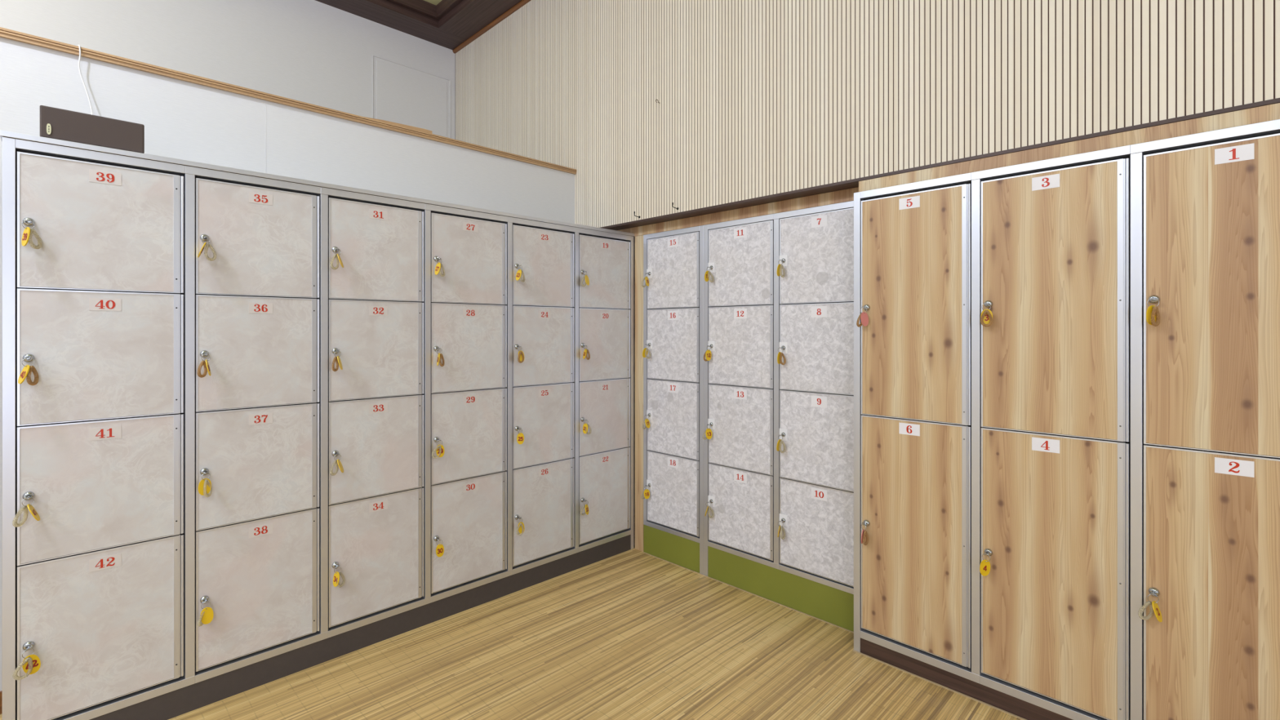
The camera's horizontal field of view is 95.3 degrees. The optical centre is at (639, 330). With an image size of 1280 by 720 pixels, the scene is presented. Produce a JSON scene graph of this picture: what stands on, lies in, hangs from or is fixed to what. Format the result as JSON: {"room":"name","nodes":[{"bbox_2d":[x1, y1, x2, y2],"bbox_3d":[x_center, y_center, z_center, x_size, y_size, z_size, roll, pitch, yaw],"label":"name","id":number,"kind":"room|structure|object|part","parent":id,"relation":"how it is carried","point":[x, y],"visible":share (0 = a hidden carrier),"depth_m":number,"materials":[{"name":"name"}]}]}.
{"room":"changing room","nodes":[
{"label":"changing room","id":0,"kind":"room"},
{"bbox_2d":[0,0,455,139],"bbox_3d":[-3.579,-0.496,2.680,5.898,3.499,0.100,0,0,-45],"label":"wall","id":1,"kind":"structure","parent":0,"point":[310,51],"depth_m":3.72,"materials":[{"name":"white paint"}]},
{"bbox_2d":[372,54,450,137],"bbox_3d":[-1.727,-0.973,4.443,0.605,2.052,0.006,0,0,-45],"label":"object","id":2,"kind":"structure","parent":1,"relation":"in","point":[403,96],"depth_m":4.42,"materials":[{"name":"white paint"}]},
{"bbox_2d":[0,37,635,691],"bbox_3d":[-2.297,0.145,1.775,6.440,2.216,0.091,0,0,-45],"label":"wall","id":3,"kind":"structure","parent":0,"point":[182,120],"depth_m":2.40,"materials":[{"name":"white paint"}]},
{"bbox_2d":[0,690,2,714],"bbox_3d":[-3.311,1.218,0.697,3.482,0.070,0.012,0,0,-45],"label":"baseboard","id":4,"kind":"structure","parent":3,"relation":"attached to","point":[1,691],"depth_m":1.90,"materials":[{"name":"brown wood"}]},
{"bbox_2d":[77,44,93,115],"bbox_3d":[-1.922,-0.796,2.025,0.383,0.403,0.034,0,0,36],"label":"cable","id":5,"kind":"object","parent":3,"relation":"hanging from","point":[79,59],"visible":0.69,"depth_m":2.03,"materials":[{"name":"white plastic"}]},
{"bbox_2d":[0,26,576,174],"bbox_3d":[-2.505,-0.975,1.563,5.847,0.028,0.118,0,0,-45],"label":"trim","id":6,"kind":"structure","parent":3,"relation":"attached to","point":[7,33],"depth_m":2.37,"materials":[{"name":"brown wood"}]},
{"bbox_2d":[364,116,431,133],"bbox_3d":[-1.184,-0.996,2.832,0.340,0.015,0.049,0,0,-45],"label":"wood offcut","id":7,"kind":"object","parent":6,"relation":"on","point":[384,121],"visible":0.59,"depth_m":2.84,"materials":[{"name":"brown wood"}]},
{"bbox_2d":[315,0,521,49],"bbox_3d":[-0.752,-2.370,0.010,6.348,0.250,7.873,0,0,-45],"label":"ceiling","id":8,"kind":"structure","parent":0,"point":[448,24],"depth_m":4.20,"materials":[{"name":"brown wood"}]},
{"bbox_2d":[0,515,1022,719],"bbox_3d":[-0.644,1.283,0.117,6.650,0.060,7.873,0,0,-45],"label":"floor","id":9,"kind":"structure","parent":0,"point":[632,634],"depth_m":2.17,"materials":[{"name":"brown wood"}]},
{"bbox_2d":[0,129,634,719],"bbox_3d":[-1.051,0.349,2.633,2.461,1.809,0.432,0,0,-45],"label":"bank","id":10,"kind":"object","parent":9,"relation":"on","point":[117,312],"visible":1,"depth_m":2.08,"materials":[{"name":"metal"}]},
{"bbox_2d":[12,496,39,527],"bbox_3d":[-1.719,0.508,1.639,0.044,0.082,0.056,0,0,-10],"label":"key","id":11,"kind":"object","parent":10,"relation":"attached to","point":[24,508],"visible":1,"depth_m":1.64,"materials":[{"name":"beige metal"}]},
{"bbox_2d":[12,645,40,679],"bbox_3d":[-1.727,0.933,1.635,0.040,0.082,0.053,0,0,7],"label":"key","id":12,"kind":"object","parent":10,"relation":"attached to","point":[31,664],"visible":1,"depth_m":1.64,"materials":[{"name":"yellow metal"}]},
{"bbox_2d":[17,356,39,385],"bbox_3d":[-1.726,0.115,1.642,0.035,0.082,0.044,0,0,-5],"label":"key","id":13,"kind":"object","parent":10,"relation":"attached to","point":[24,374],"visible":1,"depth_m":1.64,"materials":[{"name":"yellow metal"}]},
{"bbox_2d":[21,219,42,248],"bbox_3d":[-1.722,-0.270,1.645,0.038,0.080,0.043,0,0,-13],"label":"key","id":14,"kind":"object","parent":10,"relation":"attached to","point":[27,234],"visible":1,"depth_m":1.64,"materials":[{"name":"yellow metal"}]},
{"bbox_2d":[40,105,144,153],"bbox_3d":[-1.709,-0.602,1.823,0.230,0.093,0.192,0,0,-45],"label":"speaker","id":15,"kind":"object","parent":10,"relation":"on","point":[56,123],"visible":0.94,"depth_m":1.75},
{"bbox_3d":[-1.636,0.898,1.772,0.342,0.455,0.015,0,0,-45],"label":"door","id":16,"kind":"part","parent":10,"relation":"part of","materials":[{"name":"laminate"}]},
{"bbox_3d":[-1.636,0.469,1.772,0.342,0.384,0.015,0,0,-45],"label":"door","id":17,"kind":"part","parent":10,"relation":"part of","materials":[{"name":"laminate"}]},
{"bbox_3d":[-1.636,0.076,1.772,0.342,0.381,0.015,0,0,-45],"label":"door","id":18,"kind":"part","parent":10,"relation":"part of","materials":[{"name":"laminate"}]},
{"bbox_3d":[-1.636,-0.312,1.772,0.342,0.376,0.015,0,0,-45],"label":"door","id":19,"kind":"part","parent":10,"relation":"part of","materials":[{"name":"laminate"}]},
{"bbox_2d":[196,352,211,377],"bbox_3d":[-1.436,0.116,1.927,0.032,0.081,0.049,0,0,-16],"label":"key","id":20,"kind":"object","parent":10,"relation":"attached to","point":[205,363],"visible":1,"depth_m":1.92,"materials":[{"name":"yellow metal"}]},
{"bbox_2d":[198,471,212,497],"bbox_3d":[-1.435,0.508,1.926,0.033,0.084,0.052,0,0,-15],"label":"key","id":21,"kind":"object","parent":10,"relation":"attached to","point":[205,488],"visible":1,"depth_m":1.92,"materials":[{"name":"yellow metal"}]},
{"bbox_2d":[197,600,213,626],"bbox_3d":[-1.441,0.935,1.931,0.043,0.080,0.040,0,0,-45],"label":"key","id":22,"kind":"object","parent":10,"relation":"attached to","point":[206,615],"visible":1,"depth_m":1.92,"materials":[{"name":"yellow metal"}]},
{"bbox_2d":[197,235,216,261],"bbox_3d":[-1.435,-0.271,1.925,0.044,0.083,0.048,0,0,-1],"label":"key","id":23,"kind":"object","parent":10,"relation":"attached to","point":[208,245],"visible":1,"depth_m":1.92,"materials":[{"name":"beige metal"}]},
{"bbox_3d":[-1.349,0.898,2.058,0.342,0.455,0.015,0,0,-45],"label":"door","id":24,"kind":"part","parent":10,"relation":"part of","materials":[{"name":"laminate"}]},
{"bbox_3d":[-1.349,0.469,2.058,0.342,0.384,0.015,0,0,-45],"label":"door","id":25,"kind":"part","parent":10,"relation":"part of","materials":[{"name":"laminate"}]},
{"bbox_3d":[-1.349,0.076,2.058,0.342,0.381,0.015,0,0,-45],"label":"door","id":26,"kind":"part","parent":10,"relation":"part of","materials":[{"name":"laminate"}]},
{"bbox_3d":[-1.349,-0.312,2.058,0.342,0.376,0.015,0,0,-45],"label":"door","id":27,"kind":"part","parent":10,"relation":"part of","materials":[{"name":"laminate"}]},
{"bbox_2d":[329,453,343,475],"bbox_3d":[-1.147,0.509,2.212,0.041,0.081,0.048,0,0,-8],"label":"key","id":28,"kind":"object","parent":10,"relation":"attached to","point":[337,462],"visible":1,"depth_m":2.20,"materials":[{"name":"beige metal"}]},
{"bbox_2d":[329,248,343,269],"bbox_3d":[-1.147,-0.270,2.212,0.041,0.082,0.047,0,0,-9],"label":"key","id":29,"kind":"object","parent":10,"relation":"attached to","point":[337,256],"visible":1,"depth_m":2.20,"materials":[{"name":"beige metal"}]},
{"bbox_2d":[331,349,342,371],"bbox_3d":[-1.148,0.115,2.214,0.033,0.083,0.047,0,0,-17],"label":"key","id":30,"kind":"object","parent":10,"relation":"attached to","point":[336,359],"visible":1,"depth_m":2.20,"materials":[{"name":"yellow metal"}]},
{"bbox_2d":[333,564,345,586],"bbox_3d":[-1.148,0.933,2.215,0.042,0.085,0.039,0,0,-3],"label":"key","id":31,"kind":"object","parent":10,"relation":"attached to","point":[336,575],"visible":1,"depth_m":2.21,"materials":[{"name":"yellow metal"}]},
{"bbox_3d":[-1.062,0.898,2.342,0.342,0.455,0.015,0,0,-45],"label":"door","id":32,"kind":"part","parent":10,"relation":"part of","materials":[{"name":"laminate"}]},
{"bbox_3d":[-1.062,0.469,2.342,0.342,0.384,0.015,0,0,-45],"label":"door","id":33,"kind":"part","parent":10,"relation":"part of","materials":[{"name":"laminate"}]},
{"bbox_3d":[-1.062,0.076,2.342,0.342,0.381,0.015,0,0,-45],"label":"door","id":34,"kind":"part","parent":10,"relation":"part of","materials":[{"name":"laminate"}]},
{"bbox_3d":[-1.062,-0.312,2.342,0.342,0.376,0.015,0,0,-45],"label":"door","id":35,"kind":"part","parent":10,"relation":"part of","materials":[{"name":"laminate"}]},
{"bbox_2d":[431,440,444,458],"bbox_3d":[-0.867,0.507,2.490,0.044,0.079,0.047,0,0,19],"label":"key","id":36,"kind":"object","parent":10,"relation":"attached to","point":[439,450],"visible":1,"depth_m":2.49,"materials":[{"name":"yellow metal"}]},
{"bbox_2d":[435,257,444,276],"bbox_3d":[-0.861,-0.271,2.499,0.043,0.083,0.040,0,0,-2],"label":"key","id":37,"kind":"object","parent":10,"relation":"attached to","point":[439,266],"visible":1,"depth_m":2.49,"materials":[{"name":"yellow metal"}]},
{"bbox_2d":[435,538,444,556],"bbox_3d":[-0.866,0.931,2.504,0.035,0.079,0.037,0,0,-45],"label":"key","id":38,"kind":"object","parent":10,"relation":"attached to","point":[440,548],"visible":1,"depth_m":2.49,"materials":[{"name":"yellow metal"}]},
{"bbox_2d":[436,347,444,366],"bbox_3d":[-0.863,0.116,2.497,0.041,0.080,0.040,0,0,4],"label":"key","id":39,"kind":"object","parent":10,"relation":"attached to","point":[440,356],"visible":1,"depth_m":2.49,"materials":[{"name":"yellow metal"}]},
{"bbox_3d":[-0.775,0.898,2.627,0.342,0.455,0.015,0,0,-45],"label":"door","id":40,"kind":"part","parent":10,"relation":"part of","materials":[{"name":"laminate"}]},
{"bbox_3d":[-0.775,0.469,2.627,0.342,0.384,0.015,0,0,-45],"label":"door","id":41,"kind":"part","parent":10,"relation":"part of","materials":[{"name":"laminate"}]},
{"bbox_3d":[-0.775,0.076,2.627,0.342,0.381,0.015,0,0,-45],"label":"door","id":42,"kind":"part","parent":10,"relation":"part of","materials":[{"name":"laminate"}]},
{"bbox_3d":[-0.775,-0.312,2.627,0.342,0.376,0.015,0,0,-45],"label":"door","id":43,"kind":"part","parent":10,"relation":"part of","materials":[{"name":"laminate"}]},
{"bbox_2d":[515,516,524,535],"bbox_3d":[-0.578,0.935,2.785,0.044,0.081,0.043,0,0,-45],"label":"key","id":44,"kind":"object","parent":10,"relation":"attached to","point":[521,527],"visible":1,"depth_m":2.77,"materials":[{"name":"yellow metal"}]},
{"bbox_2d":[515,265,524,282],"bbox_3d":[-0.574,-0.271,2.784,0.044,0.083,0.038,0,0,1],"label":"key","id":45,"kind":"object","parent":10,"relation":"attached to","point":[518,276],"visible":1,"depth_m":2.78,"materials":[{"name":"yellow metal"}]},
{"bbox_2d":[516,427,524,444],"bbox_3d":[-0.578,0.505,2.788,0.034,0.079,0.039,0,0,-45],"label":"key","id":46,"kind":"object","parent":10,"relation":"attached to","point":[520,437],"visible":1,"depth_m":2.78,"materials":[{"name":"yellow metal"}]},
{"bbox_2d":[517,346,524,363],"bbox_3d":[-0.576,0.116,2.787,0.041,0.080,0.044,0,0,-45],"label":"key","id":47,"kind":"object","parent":10,"relation":"attached to","point":[521,355],"visible":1,"depth_m":2.77,"materials":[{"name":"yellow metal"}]},
{"bbox_3d":[-0.488,0.898,2.913,0.342,0.455,0.015,0,0,-45],"label":"door","id":48,"kind":"part","parent":10,"relation":"part of","materials":[{"name":"laminate"}]},
{"bbox_3d":[-0.488,0.469,2.913,0.342,0.384,0.015,0,0,-45],"label":"door","id":49,"kind":"part","parent":10,"relation":"part of","materials":[{"name":"laminate"}]},
{"bbox_3d":[-0.488,0.076,2.913,0.342,0.381,0.015,0,0,-45],"label":"door","id":50,"kind":"part","parent":10,"relation":"part of","materials":[{"name":"laminate"}]},
{"bbox_3d":[-0.488,-0.312,2.913,0.342,0.376,0.015,0,0,-45],"label":"door","id":51,"kind":"part","parent":10,"relation":"part of","materials":[{"name":"laminate"}]},
{"bbox_2d":[580,499,588,515],"bbox_3d":[-0.292,0.935,3.067,0.039,0.080,0.038,0,0,11],"label":"key","id":52,"kind":"object","parent":10,"relation":"attached to","point":[585,506],"visible":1,"depth_m":3.06,"materials":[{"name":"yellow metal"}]},
{"bbox_2d":[581,271,589,286],"bbox_3d":[-0.291,-0.271,3.066,0.042,0.083,0.038,0,0,14],"label":"key","id":53,"kind":"object","parent":10,"relation":"attached to","point":[587,281],"visible":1,"depth_m":3.06,"materials":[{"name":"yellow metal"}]},
{"bbox_2d":[582,344,590,359],"bbox_3d":[-0.285,0.116,3.075,0.040,0.080,0.045,0,0,-45],"label":"key","id":54,"kind":"object","parent":10,"relation":"attached to","point":[586,350],"visible":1,"depth_m":3.06,"materials":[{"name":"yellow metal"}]},
{"bbox_2d":[582,418,591,434],"bbox_3d":[-0.283,0.507,3.069,0.053,0.083,0.035,0,0,5],"label":"key","id":55,"kind":"object","parent":10,"relation":"attached to","point":[584,426],"visible":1,"depth_m":3.06,"materials":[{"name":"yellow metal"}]},
{"bbox_3d":[-0.201,0.898,3.197,0.342,0.455,0.015,0,0,-45],"label":"door","id":56,"kind":"part","parent":10,"relation":"part of","materials":[{"name":"laminate"}]},
{"bbox_3d":[-0.201,0.469,3.197,0.342,0.384,0.015,0,0,-45],"label":"door","id":57,"kind":"part","parent":10,"relation":"part of","materials":[{"name":"laminate"}]},
{"bbox_3d":[-0.201,0.076,3.197,0.342,0.381,0.015,0,0,-45],"label":"door","id":58,"kind":"part","parent":10,"relation":"part of","materials":[{"name":"laminate"}]},
{"bbox_3d":[-0.201,-0.312,3.197,0.342,0.376,0.015,0,0,-45],"label":"door","id":59,"kind":"part","parent":10,"relation":"part of","materials":[{"name":"laminate"}]},
{"bbox_2d":[643,225,703,574],"bbox_3d":[0.325,0.358,3.292,0.447,1.792,0.434,0,0,-45],"label":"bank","id":60,"kind":"object","parent":9,"relation":"on","point":[673,260],"visible":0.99,"depth_m":3.13,"materials":[{"name":"laminate"}]},
{"bbox_2d":[640,484,649,499],"bbox_3d":[0.034,0.903,3.245,0.057,0.080,0.029,0,0,-13],"label":"key","id":61,"kind":"object","parent":60,"relation":"attached to","point":[646,493],"visible":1,"depth_m":3.24,"materials":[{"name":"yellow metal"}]},
{"bbox_2d":[641,272,648,287],"bbox_3d":[0.035,-0.280,3.244,0.057,0.082,0.030,0,0,-45],"label":"key","id":62,"kind":"object","parent":60,"relation":"attached to","point":[646,278],"visible":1,"depth_m":3.24,"materials":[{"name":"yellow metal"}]},
{"bbox_2d":[642,414,649,429],"bbox_3d":[0.036,0.511,3.245,0.054,0.082,0.029,0,0,-45],"label":"key","id":63,"kind":"object","parent":60,"relation":"attached to","point":[646,421],"visible":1,"depth_m":3.24,"materials":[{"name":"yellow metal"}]},
{"bbox_2d":[642,343,650,359],"bbox_3d":[0.040,0.117,3.242,0.054,0.084,0.030,0,0,-45],"label":"key","id":64,"kind":"object","parent":60,"relation":"attached to","point":[646,350],"visible":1,"depth_m":3.24,"materials":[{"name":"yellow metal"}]},
{"bbox_3d":[0.054,0.865,3.261,0.002,0.052,0.042,0,0,-45],"label":"lock plate","id":65,"kind":"part","parent":60,"relation":"part of","materials":[{"name":"white metal"}]},
{"bbox_3d":[0.054,0.473,3.261,0.002,0.052,0.042,0,0,-45],"label":"lock plate","id":66,"kind":"part","parent":60,"relation":"part of","materials":[{"name":"silver metal"}]},
{"bbox_3d":[0.054,0.080,3.261,0.002,0.052,0.042,0,0,-45],"label":"lock plate","id":67,"kind":"part","parent":60,"relation":"part of","materials":[{"name":"silver metal"}]},
{"bbox_3d":[0.054,-0.317,3.261,0.002,0.052,0.042,0,0,-45],"label":"lock plate","id":68,"kind":"part","parent":60,"relation":"part of","materials":[{"name":"silver metal"}]},
{"bbox_3d":[0.175,0.871,3.151,0.015,0.384,0.357,0,0,-45],"label":"door","id":69,"kind":"part","parent":60,"relation":"part of","materials":[{"name":"grey laminate"}]},
{"bbox_3d":[0.175,0.473,3.151,0.015,0.392,0.357,0,0,-45],"label":"door","id":70,"kind":"part","parent":60,"relation":"part of","materials":[{"name":"grey laminate"}]},
{"bbox_3d":[0.175,0.077,3.151,0.015,0.380,0.357,0,0,-45],"label":"door","id":71,"kind":"part","parent":60,"relation":"part of","materials":[{"name":"grey laminate"}]},
{"bbox_3d":[0.175,-0.315,3.151,0.015,0.382,0.357,0,0,-45],"label":"door","id":72,"kind":"part","parent":60,"relation":"part of","materials":[{"name":"grey laminate"}]},
{"bbox_2d":[703,200,853,631],"bbox_3d":[0.780,0.358,2.834,0.447,1.792,0.856,0,0,-45],"label":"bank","id":73,"kind":"object","parent":9,"relation":"on","point":[751,312],"visible":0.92,"depth_m":2.67,"materials":[{"name":"metal"}]},
{"bbox_2d":[702,423,711,439],"bbox_3d":[0.342,0.513,2.937,0.054,0.079,0.035,0,0,-45],"label":"key","id":74,"kind":"object","parent":73,"relation":"attached to","point":[708,432],"visible":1,"depth_m":2.93,"materials":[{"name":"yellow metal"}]},
{"bbox_2d":[703,345,711,361],"bbox_3d":[0.345,0.116,2.937,0.051,0.081,0.031,0,0,-45],"label":"key","id":75,"kind":"object","parent":73,"relation":"attached to","point":[708,353],"visible":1,"depth_m":2.93,"materials":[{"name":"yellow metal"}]},
{"bbox_2d":[704,266,714,282],"bbox_3d":[0.350,-0.280,2.930,0.052,0.081,0.035,0,0,-45],"label":"key","id":76,"kind":"object","parent":73,"relation":"attached to","point":[707,276],"visible":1,"depth_m":2.92,"materials":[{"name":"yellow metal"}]},
{"bbox_2d":[704,501,714,518],"bbox_3d":[0.347,0.901,2.933,0.054,0.084,0.037,0,0,-45],"label":"key","id":77,"kind":"object","parent":73,"relation":"attached to","point":[709,508],"visible":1,"depth_m":2.92,"materials":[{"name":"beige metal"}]},
{"bbox_3d":[0.362,0.865,2.950,0.002,0.052,0.042,0,0,-45],"label":"lock plate","id":78,"kind":"part","parent":73,"relation":"part of","materials":[{"name":"white metal"}]},
{"bbox_3d":[0.362,0.475,2.950,0.002,0.052,0.042,0,0,-45],"label":"lock plate","id":79,"kind":"part","parent":73,"relation":"part of","materials":[{"name":"silver metal"}]},
{"bbox_3d":[0.362,0.080,2.950,0.002,0.052,0.042,0,0,-45],"label":"lock plate","id":80,"kind":"part","parent":73,"relation":"part of","materials":[{"name":"silver metal"}]},
{"bbox_3d":[0.362,-0.317,2.950,0.002,0.052,0.042,0,0,-45],"label":"lock plate","id":81,"kind":"part","parent":73,"relation":"part of","materials":[{"name":"silver metal"}]},
{"bbox_3d":[0.484,0.871,2.840,0.015,0.384,0.359,0,0,-45],"label":"door","id":82,"kind":"part","parent":73,"relation":"part of","materials":[{"name":"grey laminate"}]},
{"bbox_3d":[0.484,0.473,2.840,0.015,0.392,0.359,0,0,-45],"label":"door","id":83,"kind":"part","parent":73,"relation":"part of","materials":[{"name":"grey laminate"}]},
{"bbox_3d":[0.484,0.077,2.840,0.015,0.380,0.359,0,0,-45],"label":"door","id":84,"kind":"part","parent":73,"relation":"part of","materials":[{"name":"grey laminate"}]},
{"bbox_3d":[0.484,-0.315,2.840,0.015,0.382,0.359,0,0,-45],"label":"door","id":85,"kind":"part","parent":73,"relation":"part of","materials":[{"name":"grey laminate"}]},
{"bbox_2d":[777,259,785,277],"bbox_3d":[0.640,-0.279,2.639,0.052,0.081,0.028,0,0,-45],"label":"key","id":86,"kind":"object","parent":73,"relation":"attached to","point":[780,267],"visible":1,"depth_m":2.63,"materials":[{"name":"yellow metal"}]},
{"bbox_2d":[776,434,786,453],"bbox_3d":[0.640,0.512,2.638,0.052,0.085,0.030,0,0,-45],"label":"key","id":87,"kind":"object","parent":73,"relation":"attached to","point":[780,442],"visible":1,"depth_m":2.63,"materials":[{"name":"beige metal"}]},
{"bbox_2d":[777,520,785,539],"bbox_3d":[0.640,0.903,2.639,0.051,0.082,0.030,0,0,-45],"label":"key","id":88,"kind":"object","parent":73,"relation":"attached to","point":[781,528],"visible":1,"depth_m":2.63,"materials":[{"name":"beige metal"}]},
{"bbox_2d":[777,347,786,364],"bbox_3d":[0.641,0.117,2.637,0.051,0.079,0.029,0,0,-29],"label":"key","id":89,"kind":"object","parent":73,"relation":"attached to","point":[780,354],"visible":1,"depth_m":2.63,"materials":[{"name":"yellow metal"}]},
{"bbox_3d":[0.654,0.865,2.656,0.002,0.052,0.042,0,0,-45],"label":"lock plate","id":90,"kind":"part","parent":73,"relation":"part of","materials":[{"name":"white metal"}]},
{"bbox_3d":[0.654,0.475,2.656,0.002,0.052,0.042,0,0,-45],"label":"lock plate","id":91,"kind":"part","parent":73,"relation":"part of","materials":[{"name":"white metal"}]},
{"bbox_3d":[0.654,0.080,2.656,0.002,0.052,0.042,0,0,-45],"label":"lock plate","id":92,"kind":"part","parent":73,"relation":"part of","materials":[{"name":"silver metal"}]},
{"bbox_3d":[0.654,-0.317,2.656,0.002,0.052,0.042,0,0,-45],"label":"lock plate","id":93,"kind":"part","parent":73,"relation":"part of","materials":[{"name":"silver metal"}]},
{"bbox_3d":[0.776,0.871,2.546,0.015,0.384,0.359,0,0,-45],"label":"door","id":94,"kind":"part","parent":73,"relation":"part of","materials":[{"name":"grey laminate"}]},
{"bbox_3d":[0.776,0.473,2.546,0.015,0.392,0.359,0,0,-45],"label":"door","id":95,"kind":"part","parent":73,"relation":"part of","materials":[{"name":"grey laminate"}]},
{"bbox_3d":[0.776,0.077,2.546,0.015,0.380,0.359,0,0,-45],"label":"door","id":96,"kind":"part","parent":73,"relation":"part of","materials":[{"name":"grey laminate"}]},
{"bbox_3d":[0.776,-0.315,2.546,0.015,0.382,0.359,0,0,-45],"label":"door","id":97,"kind":"part","parent":73,"relation":"part of","materials":[{"name":"grey laminate"}]},
{"bbox_2d":[642,551,1026,719],"bbox_3d":[1.950,1.252,1.249,0.139,0.002,5.624,0,0,-45],"label":"trim","id":98,"kind":"structure","parent":9,"relation":"on","point":[856,651],"depth_m":2.23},
{"bbox_2d":[853,119,1279,719],"bbox_3d":[1.447,0.358,1.990,0.467,1.792,1.276,0,0,-45],"label":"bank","id":99,"kind":"object","parent":9,"relation":"on","point":[1102,458],"visible":0.99,"depth_m":1.77,"materials":[{"name":"wood"}]},
{"bbox_2d":[856,306,868,327],"bbox_3d":[0.856,-0.053,2.236,0.051,0.081,0.035,0,0,-45],"label":"key","id":100,"kind":"object","parent":99,"relation":"attached to","point":[864,317],"visible":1,"depth_m":2.23,"materials":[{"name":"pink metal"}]},
{"bbox_2d":[861,522,868,545],"bbox_3d":[0.859,0.779,2.233,0.050,0.082,0.025,0,0,-45],"label":"key","id":101,"kind":"object","parent":99,"relation":"attached to","point":[864,534],"visible":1,"depth_m":2.22,"materials":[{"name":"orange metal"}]},
{"bbox_3d":[0.992,0.743,2.141,0.015,0.819,0.352,0,0,-45],"label":"door","id":102,"kind":"part","parent":99,"relation":"part of","materials":[{"name":"brown wood"}]},
{"bbox_3d":[0.992,-0.088,2.141,0.015,0.821,0.352,0,0,-45],"label":"door","id":103,"kind":"part","parent":99,"relation":"part of","materials":[{"name":"brown wood"}]},
{"bbox_2d":[979,552,990,576],"bbox_3d":[1.154,0.777,1.936,0.049,0.079,0.025,0,0,-29],"label":"key","id":104,"kind":"object","parent":99,"relation":"attached to","point":[984,567],"visible":1,"depth_m":1.93,"materials":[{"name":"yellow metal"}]},
{"bbox_2d":[980,302,992,327],"bbox_3d":[1.155,-0.051,1.937,0.048,0.081,0.035,0,0,-45],"label":"key","id":105,"kind":"object","parent":99,"relation":"attached to","point":[986,317],"visible":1,"depth_m":1.93,"materials":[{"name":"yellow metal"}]},
{"bbox_3d":[1.286,0.743,1.846,0.015,0.819,0.353,0,0,-45],"label":"door","id":106,"kind":"part","parent":99,"relation":"part of","materials":[{"name":"brown wood"}]},
{"bbox_3d":[1.286,-0.088,1.846,0.015,0.821,0.353,0,0,-45],"label":"door","id":107,"kind":"part","parent":99,"relation":"part of","materials":[{"name":"brown wood"}]},
{"bbox_2d":[1137,591,1162,622],"bbox_3d":[1.441,0.780,1.639,0.055,0.082,0.040,0,0,-8],"label":"key","id":108,"kind":"object","parent":99,"relation":"attached to","point":[1155,609],"visible":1,"depth_m":1.64,"materials":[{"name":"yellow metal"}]},
{"bbox_2d":[1146,297,1159,326],"bbox_3d":[1.446,-0.050,1.640,0.052,0.079,0.024,0,0,-30],"label":"key","id":109,"kind":"object","parent":99,"relation":"attached to","point":[1153,314],"visible":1,"depth_m":1.63,"materials":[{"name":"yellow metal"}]},
{"bbox_3d":[1.579,0.743,1.550,0.015,0.819,0.353,0,0,-45],"label":"door","id":110,"kind":"part","parent":99,"relation":"part of","materials":[{"name":"brown wood"}]},
{"bbox_3d":[1.579,-0.088,1.550,0.015,0.821,0.353,0,0,-45],"label":"door","id":111,"kind":"part","parent":99,"relation":"part of","materials":[{"name":"brown wood"}]},
{"bbox_2d":[455,0,1279,227],"bbox_3d":[1.394,-1.429,2.140,0.500,1.652,7.873,0,0,-45],"label":"wall","id":112,"kind":"structure","parent":0,"point":[756,98],"depth_m":2.45,"materials":[{"name":"beige wood"}]},
{"bbox_2d":[452,0,531,53],"bbox_3d":[1.209,-2.234,1.956,0.022,0.022,7.673,0,0,-45],"label":"trim","id":113,"kind":"structure","parent":112,"relation":"attached to","point":[522,2],"depth_m":4.26,"materials":[{"name":"brown wood"}]},
{"bbox_2d":[635,235,644,551],"bbox_3d":[0.001,0.358,3.328,0.018,1.792,0.069,0,0,-45],"label":"trim","id":114,"kind":"structure","parent":112,"relation":"attached to","point":[639,524],"depth_m":3.32,"materials":[{"name":"brown wood"}]},
{"bbox_2d":[616,186,858,236],"bbox_3d":[0.302,-0.565,3.024,0.018,0.052,1.794,0,0,-45],"label":"trim","id":115,"kind":"structure","parent":112,"relation":"attached to","point":[845,195],"depth_m":2.78,"materials":[{"name":"brown wood"}]},
{"bbox_2d":[600,97,1279,243],"bbox_3d":[1.423,-0.598,2.168,0.586,0.012,7.873,0,0,-45],"label":"trim","id":116,"kind":"structure","parent":112,"relation":"attached to","point":[846,184],"depth_m":2.35,"materials":[{"name":"brown wood"}]},
{"bbox_2d":[858,102,1279,191],"bbox_3d":[2.432,-0.565,0.816,0.106,0.052,4.331,0,0,-45],"label":"trim","id":117,"kind":"structure","parent":112,"relation":"attached to","point":[1270,112],"depth_m":1.79,"materials":[{"name":"brown wood"}]}
]}

